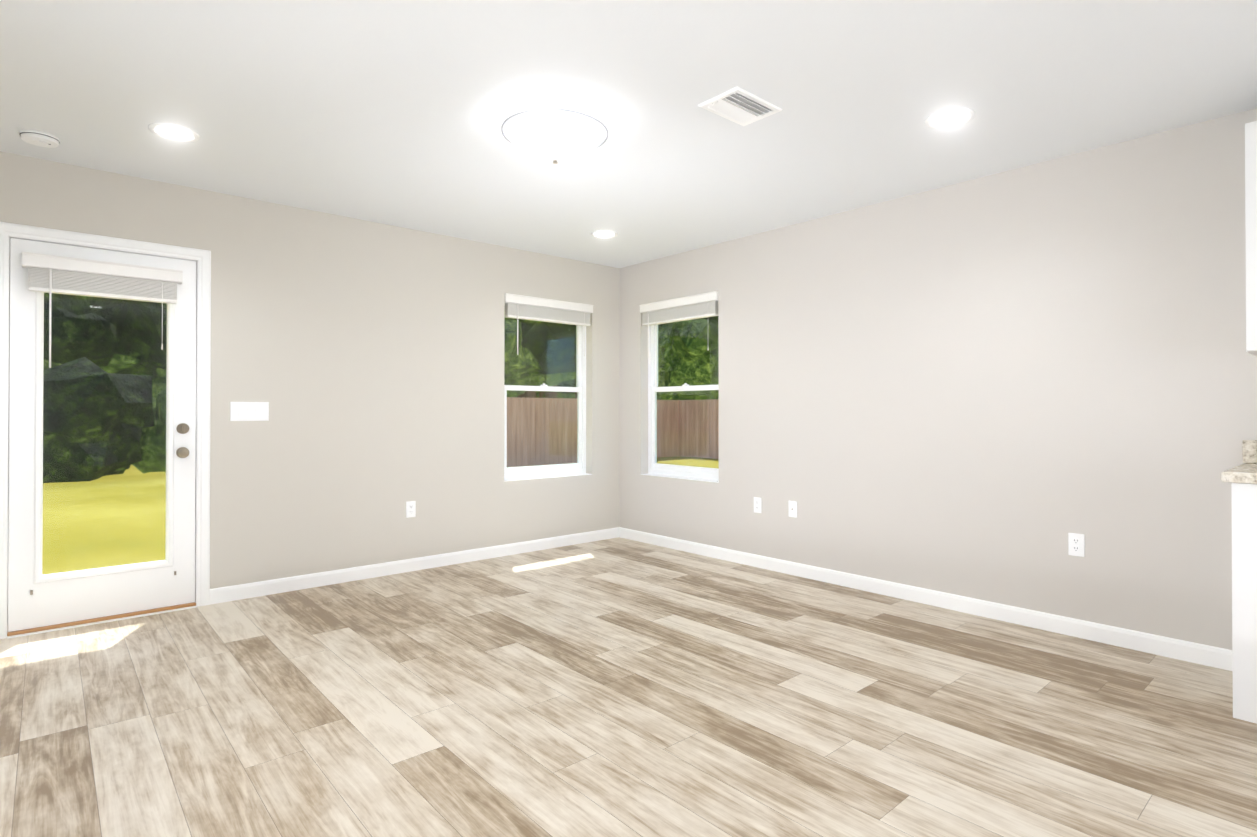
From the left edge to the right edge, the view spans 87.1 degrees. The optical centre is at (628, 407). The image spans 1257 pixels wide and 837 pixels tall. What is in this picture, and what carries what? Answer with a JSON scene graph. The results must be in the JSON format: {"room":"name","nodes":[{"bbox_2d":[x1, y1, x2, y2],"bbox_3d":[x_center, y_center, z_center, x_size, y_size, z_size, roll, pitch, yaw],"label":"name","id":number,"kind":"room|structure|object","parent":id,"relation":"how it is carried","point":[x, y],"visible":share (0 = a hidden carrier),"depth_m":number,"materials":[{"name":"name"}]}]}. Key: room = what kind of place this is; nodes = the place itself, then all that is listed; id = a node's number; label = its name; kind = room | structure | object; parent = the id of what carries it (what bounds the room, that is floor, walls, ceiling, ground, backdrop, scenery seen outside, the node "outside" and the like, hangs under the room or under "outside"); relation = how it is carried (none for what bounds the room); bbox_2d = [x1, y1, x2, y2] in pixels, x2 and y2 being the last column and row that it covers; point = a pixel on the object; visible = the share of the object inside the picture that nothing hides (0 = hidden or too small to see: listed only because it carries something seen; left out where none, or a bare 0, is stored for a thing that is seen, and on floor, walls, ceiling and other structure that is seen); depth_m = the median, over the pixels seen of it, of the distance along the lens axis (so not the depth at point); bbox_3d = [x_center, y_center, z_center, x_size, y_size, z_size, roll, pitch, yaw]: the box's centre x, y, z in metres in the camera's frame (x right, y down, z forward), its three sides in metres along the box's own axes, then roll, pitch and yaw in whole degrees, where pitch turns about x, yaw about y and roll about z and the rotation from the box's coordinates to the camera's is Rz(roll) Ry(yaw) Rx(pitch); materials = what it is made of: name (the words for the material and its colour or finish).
{"room":"empty living room","nodes":[
{"label":"empty living room","id":0,"kind":"room"},
{"bbox_2d":[0,151,618,588],"bbox_3d":[-2.013,-0.109,4.465,5.320,2.560,0.160,0,0,-41],"label":"wall","id":1,"kind":"structure","parent":0,"point":[364,359],"depth_m":4.48,"materials":[{"name":"beige paint"}]},
{"bbox_2d":[8,238,195,631],"bbox_3d":[-2.846,0.143,3.624,0.802,2.018,0.128,0,0,-41],"label":"patio door","id":2,"kind":"structure","parent":1,"relation":"in","point":[36,598],"depth_m":3.57,"materials":[{"name":"white paint"}]},
{"bbox_2d":[22,252,182,367],"bbox_3d":[-2.830,-0.496,3.585,0.680,0.582,0.070,0,0,-41],"label":"door blind","id":3,"kind":"object","parent":2,"relation":"attached to","point":[50,274],"visible":1,"depth_m":3.55,"materials":[{"name":"white wood"}]},
{"bbox_2d":[0,222,210,638],"bbox_3d":[-2.893,0.115,3.677,0.944,2.102,0.178,0,0,-41],"label":"door frame","id":4,"kind":"structure","parent":1,"relation":"attached to","point":[201,256],"depth_m":3.75,"materials":[{"name":"white paint"}]},
{"bbox_2d":[230,402,268,420],"bbox_3d":[-2.332,0.023,4.069,0.207,0.113,0.010,0,0,-41],"label":"switch plate","id":5,"kind":"object","parent":1,"relation":"attached to","point":[249,411],"visible":1,"depth_m":4.06,"materials":[{"name":"white plastic"}]},
{"bbox_2d":[406,501,415,517],"bbox_3d":[-1.560,0.729,4.743,0.070,0.115,0.010,0,0,-41],"label":"electrical outlet","id":6,"kind":"object","parent":1,"relation":"attached to","point":[410,508],"visible":1,"depth_m":4.74,"materials":[{"name":"white plastic"}]},
{"bbox_2d":[210,527,618,604],"bbox_3d":[-1.960,1.125,4.388,4.988,0.090,0.012,0,0,-41],"label":"baseboard","id":7,"kind":"structure","parent":1,"relation":"attached to","point":[256,589],"depth_m":4.65,"materials":[{"name":"white paint"}]},
{"bbox_2d":[504,303,591,480],"bbox_3d":[-0.705,-0.161,5.613,0.890,1.499,0.156,0,0,-41],"label":"window","id":8,"kind":"structure","parent":1,"relation":"in","point":[528,472],"depth_m":5.72,"materials":[{"name":"white plastic"}]},
{"bbox_2d":[505,293,593,355],"bbox_3d":[-0.663,-0.668,5.569,0.884,0.482,0.070,0,0,-41],"label":"window blind","id":9,"kind":"object","parent":8,"relation":"attached to","point":[517,307],"visible":0.96,"depth_m":5.52,"materials":[{"name":"white wood"}]},
{"bbox_2d":[0,537,1256,836],"bbox_3d":[0.682,1.301,1.392,5.320,0.300,8.320,0,0,-41],"label":"floor","id":10,"kind":"structure","parent":0,"point":[618,687],"depth_m":2.47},
{"bbox_2d":[7,602,196,638],"bbox_3d":[-2.897,1.154,3.675,0.808,0.023,0.224,0,0,-41],"label":"threshold","id":11,"kind":"object","parent":10,"relation":"on","point":[51,628],"visible":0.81,"depth_m":3.57,"materials":[{"name":"brown wood"}]},
{"bbox_2d":[1231,483,1256,723],"bbox_3d":[3.263,0.716,1.780,0.613,0.876,2.368,0,0,-41],"label":"base cabinet","id":12,"kind":"object","parent":10,"relation":"on","point":[1244,577],"visible":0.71,"depth_m":2.45,"materials":[{"name":"white wood"}]},
{"bbox_2d":[1221,440,1256,483],"bbox_3d":[3.252,0.205,1.792,0.618,0.142,2.396,0,0,-41],"label":"countertop","id":13,"kind":"structure","parent":12,"relation":"on","point":[1246,473],"depth_m":2.58,"materials":[{"name":"stone"}]},
{"bbox_2d":[0,0,1256,267],"bbox_3d":[0.682,-1.359,1.409,5.320,0.100,8.320,0,0,-41],"label":"ceiling","id":14,"kind":"structure","parent":0,"point":[392,112],"depth_m":2.76,"materials":[{"name":"white paint"}]},
{"bbox_2d":[19,129,59,147],"bbox_3d":[-2.809,-1.280,3.155,0.144,0.036,0.144,0,0,-41],"label":"smoke detector","id":15,"kind":"object","parent":14,"relation":"attached to","point":[39,138],"visible":1,"depth_m":3.12,"materials":[{"name":"white plastic"}]},
{"bbox_2d":[148,123,199,141],"bbox_3d":[-2.137,-1.293,3.110,0.200,0.010,0.200,0,0,-41],"label":"recessed light","id":16,"kind":"object","parent":14,"relation":"in","point":[174,132],"visible":1,"depth_m":3.10,"materials":[{"name":"white paint"}]},
{"bbox_2d":[501,108,607,163],"bbox_3d":[-0.332,-1.204,2.994,0.482,0.190,0.482,0,0,-41],"label":"flush-mount dome light","id":17,"kind":"object","parent":14,"relation":"attached to","point":[555,135],"visible":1,"depth_m":2.87,"materials":[{"name":"white glass"}]},
{"bbox_2d":[591,230,617,237],"bbox_3d":[-0.178,-1.281,4.889,0.200,0.010,0.200,0,0,-41],"label":"recessed light","id":18,"kind":"object","parent":14,"relation":"in","point":[604,234],"visible":0.98,"depth_m":4.88,"materials":[{"name":"white paint"}]},
{"bbox_2d":[698,86,781,125],"bbox_3d":[0.484,-1.296,2.856,0.305,0.021,0.215,0,0,-41],"label":"ceiling vent","id":19,"kind":"object","parent":14,"relation":"in","point":[740,106],"visible":1,"depth_m":2.84,"materials":[{"name":"white metal"}]},
{"bbox_2d":[925,107,974,128],"bbox_3d":[1.439,-1.294,2.960,0.200,0.010,0.200,0,0,-41],"label":"recessed light","id":20,"kind":"object","parent":14,"relation":"in","point":[949,118],"visible":1,"depth_m":2.95,"materials":[{"name":"white paint"}]},
{"bbox_2d":[619,108,1256,649],"bbox_3d":[2.672,-0.118,3.045,0.160,2.560,8.160,0,0,-41],"label":"wall","id":21,"kind":"structure","parent":0,"point":[997,388],"depth_m":3.64,"materials":[{"name":"grey paint"}]},
{"bbox_2d":[641,317,718,482],"bbox_3d":[0.465,-0.162,5.552,0.156,1.499,0.900,0,0,-41],"label":"window","id":22,"kind":"structure","parent":21,"relation":"in","point":[678,471],"depth_m":5.73,"materials":[{"name":"white plastic"}]},
{"bbox_2d":[639,291,717,358],"bbox_3d":[0.417,-0.668,5.514,0.070,0.482,0.894,0,0,-41],"label":"window blind","id":23,"kind":"object","parent":22,"relation":"attached to","point":[699,306],"visible":0.83,"depth_m":5.47,"materials":[{"name":"white wood"}]},
{"bbox_2d":[754,497,761,512],"bbox_3d":[0.950,0.717,4.869,0.010,0.115,0.070,0,0,-41],"label":"electrical outlet","id":24,"kind":"object","parent":21,"relation":"attached to","point":[757,504],"visible":1,"depth_m":4.86,"materials":[{"name":"white plastic"}]},
{"bbox_2d":[788,500,796,517],"bbox_3d":[1.151,0.711,4.638,0.012,0.115,0.070,0,0,-41],"label":"outlet","id":25,"kind":"object","parent":21,"relation":"attached to","point":[792,506],"visible":1,"depth_m":4.64,"materials":[{"name":"white plastic"}]},
{"bbox_2d":[619,527,1232,670],"bbox_3d":[1.310,1.126,4.455,0.012,0.090,4.231,0,0,-41],"label":"baseboard","id":26,"kind":"structure","parent":21,"relation":"attached to","point":[1206,655],"depth_m":3.71,"materials":[{"name":"white paint"}]},
{"bbox_2d":[1068,533,1084,556],"bbox_3d":[2.276,0.697,3.361,0.010,0.115,0.070,0,0,-41],"label":"electrical outlet","id":27,"kind":"object","parent":21,"relation":"attached to","point":[1076,544],"visible":1,"depth_m":3.36,"materials":[{"name":"white plastic"}]},
{"bbox_2d":[1245,121,1256,355],"bbox_3d":[2.809,-0.685,2.514,0.336,0.915,0.649,0,0,-41],"label":"upper cabinet","id":28,"kind":"object","parent":21,"relation":"attached to","point":[1251,219],"visible":1,"depth_m":2.62,"materials":[{"name":"white wood"}]},
{"label":"outside","id":29,"kind":"structure","parent":0,"visible":0},
{"bbox_2d":[44,359,165,397],"bbox_3d":[-14.460,-2.132,18.009,5.503,7.214,5.020,0,0,-40],"label":"tree","id":30,"kind":"object","parent":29,"point":[159,383],"depth_m":17.09,"materials":[{"name":"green plant"}]},
{"bbox_2d":[42,456,718,574],"bbox_3d":[0.369,1.477,13.102,160.000,0.001,160.000,0,0,-41],"label":"ground","id":31,"kind":"structure","parent":29,"point":[101,531],"depth_m":8.56,"materials":[{"name":"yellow plant"}]},
{"bbox_2d":[43,357,153,482],"bbox_3d":[-11.936,0.366,13.794,3.564,2.840,3.250,0,0,-21],"label":"tree","id":32,"kind":"object","parent":31,"relation":"on","point":[83,405],"depth_m":13.02,"materials":[{"name":"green plant"}]},
{"bbox_2d":[44,293,165,366],"bbox_3d":[-14.324,-3.315,15.855,7.995,9.678,7.806,0,0,28],"label":"tree","id":33,"kind":"object","parent":31,"relation":"on","point":[64,349],"depth_m":14.69,"materials":[{"name":"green plant"}]},
{"bbox_2d":[103,465,130,475],"bbox_3d":[-12.454,0.470,14.315,2.871,2.509,3.148,0,0,40],"label":"tree","id":34,"kind":"object","parent":31,"relation":"on","point":[120,471],"depth_m":14.47,"materials":[{"name":"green plant"}]},
{"bbox_2d":[99,354,139,372],"bbox_3d":[-14.527,-3.364,17.820,6.416,9.791,7.083,0,0,-20],"label":"tree","id":35,"kind":"object","parent":31,"relation":"on","point":[115,362],"depth_m":16.36,"materials":[{"name":"green plant"}]},
{"bbox_2d":[115,323,157,375],"bbox_3d":[-14.467,-2.602,17.400,6.380,8.176,5.265,0,0,17],"label":"tree","id":36,"kind":"object","parent":31,"relation":"on","point":[139,350],"depth_m":16.36,"materials":[{"name":"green plant"}]},
{"bbox_2d":[123,300,166,369],"bbox_3d":[-12.170,-2.764,18.816,6.896,8.550,7.063,0,0,-18],"label":"tree","id":37,"kind":"object","parent":31,"relation":"on","point":[159,354],"depth_m":15.89,"materials":[{"name":"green plant"}]},
{"bbox_2d":[132,388,165,473],"bbox_3d":[-10.222,0.606,15.447,3.017,2.427,3.182,0,0,-25],"label":"tree","id":38,"kind":"object","parent":31,"relation":"on","point":[149,431],"depth_m":14.44,"materials":[{"name":"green plant"}]},
{"bbox_2d":[504,315,540,378],"bbox_3d":[-5.266,-3.407,19.061,7.160,9.898,6.486,0,0,41],"label":"tree","id":39,"kind":"object","parent":31,"relation":"on","point":[526,354],"depth_m":18.07,"materials":[{"name":"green plant"}]},
{"bbox_2d":[504,370,575,397],"bbox_3d":[-3.467,-2.854,20.981,6.333,8.754,5.736,0,0,-20],"label":"tree","id":40,"kind":"object","parent":31,"relation":"on","point":[531,376],"depth_m":20.23,"materials":[{"name":"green plant"}]},
{"bbox_2d":[539,391,544,398],"bbox_3d":[-4.443,-5.308,35.096,4.914,13.941,4.295,0,0,-1],"label":"tree","id":41,"kind":"object","parent":31,"relation":"on","point":[541,394],"depth_m":35.11,"materials":[{"name":"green plant"}]},
{"bbox_2d":[509,318,575,398],"bbox_3d":[-3.285,-3.101,20.571,5.974,9.276,7.240,0,0,11],"label":"tree","id":42,"kind":"object","parent":31,"relation":"on","point":[558,341],"depth_m":19.39,"materials":[{"name":"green plant"}]},
{"bbox_2d":[515,391,574,398],"bbox_3d":[-5.577,-2.214,38.038,5.333,7.664,5.846,0,0,26],"label":"tree","id":43,"kind":"object","parent":31,"relation":"on","point":[566,396],"depth_m":37.48,"materials":[{"name":"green plant"}]},
{"bbox_2d":[521,321,575,359],"bbox_3d":[-4.249,-3.344,20.123,6.301,9.785,7.636,0,-1,43],"label":"tree","id":44,"kind":"object","parent":31,"relation":"on","point":[544,332],"depth_m":18.49,"materials":[{"name":"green plant"}]},
{"bbox_2d":[557,383,576,398],"bbox_3d":[-2.631,-2.788,33.125,7.096,8.799,7.269,0,0,26],"label":"tree","id":45,"kind":"object","parent":31,"relation":"on","point":[559,385],"depth_m":31.34,"materials":[{"name":"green plant"}]},
{"bbox_2d":[560,378,575,386],"bbox_3d":[1.296,-3.207,28.172,7.758,9.620,7.947,0,0,35],"label":"tree","id":46,"kind":"object","parent":31,"relation":"on","point":[566,384],"depth_m":26.51,"materials":[{"name":"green plant"}]},
{"bbox_2d":[507,397,718,466],"bbox_3d":[3.015,0.590,12.872,8.462,1.770,14.150,0,0,-41],"label":"fence","id":47,"kind":"object","parent":31,"relation":"on","point":[557,423],"depth_m":17.99,"materials":[{"name":"brown wood"}]},
{"bbox_2d":[657,322,676,400],"bbox_3d":[0.792,-2.604,23.784,5.977,8.262,5.414,0,0,39],"label":"tree","id":48,"kind":"object","parent":31,"relation":"on","point":[664,365],"depth_m":21.85,"materials":[{"name":"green plant"}]},
{"bbox_2d":[536,372,569,398],"bbox_3d":[-2.663,-3.441,21.747,7.239,10.007,6.557,0,0,4],"label":"tree","id":49,"kind":"object","parent":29,"point":[554,379],"depth_m":20.95,"materials":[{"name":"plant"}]},
{"bbox_2d":[664,329,718,396],"bbox_3d":[3.458,-3.154,24.153,6.592,9.473,7.226,0,0,-19],"label":"tree","id":50,"kind":"object","parent":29,"point":[703,371],"depth_m":21.11,"materials":[{"name":"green plant"}]},
{"bbox_2d":[669,319,718,361],"bbox_3d":[4.638,-3.692,21.996,7.627,10.543,6.909,0,0,21],"label":"tree","id":51,"kind":"object","parent":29,"point":[681,328],"depth_m":20.27,"materials":[{"name":"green plant"}]},
{"bbox_2d":[671,394,718,400],"bbox_3d":[1.452,-2.061,24.534,5.456,7.153,4.977,0,0,-6],"label":"tree","id":52,"kind":"object","parent":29,"point":[677,397],"depth_m":22.66,"materials":[{"name":"green plant"}]},
{"bbox_2d":[701,316,717,319],"bbox_3d":[5.133,-3.671,22.173,8.200,10.507,6.766,0,0,-10],"label":"tree","id":53,"kind":"object","parent":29,"point":[712,318],"depth_m":20.67,"materials":[{"name":"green plant"}]}
]}

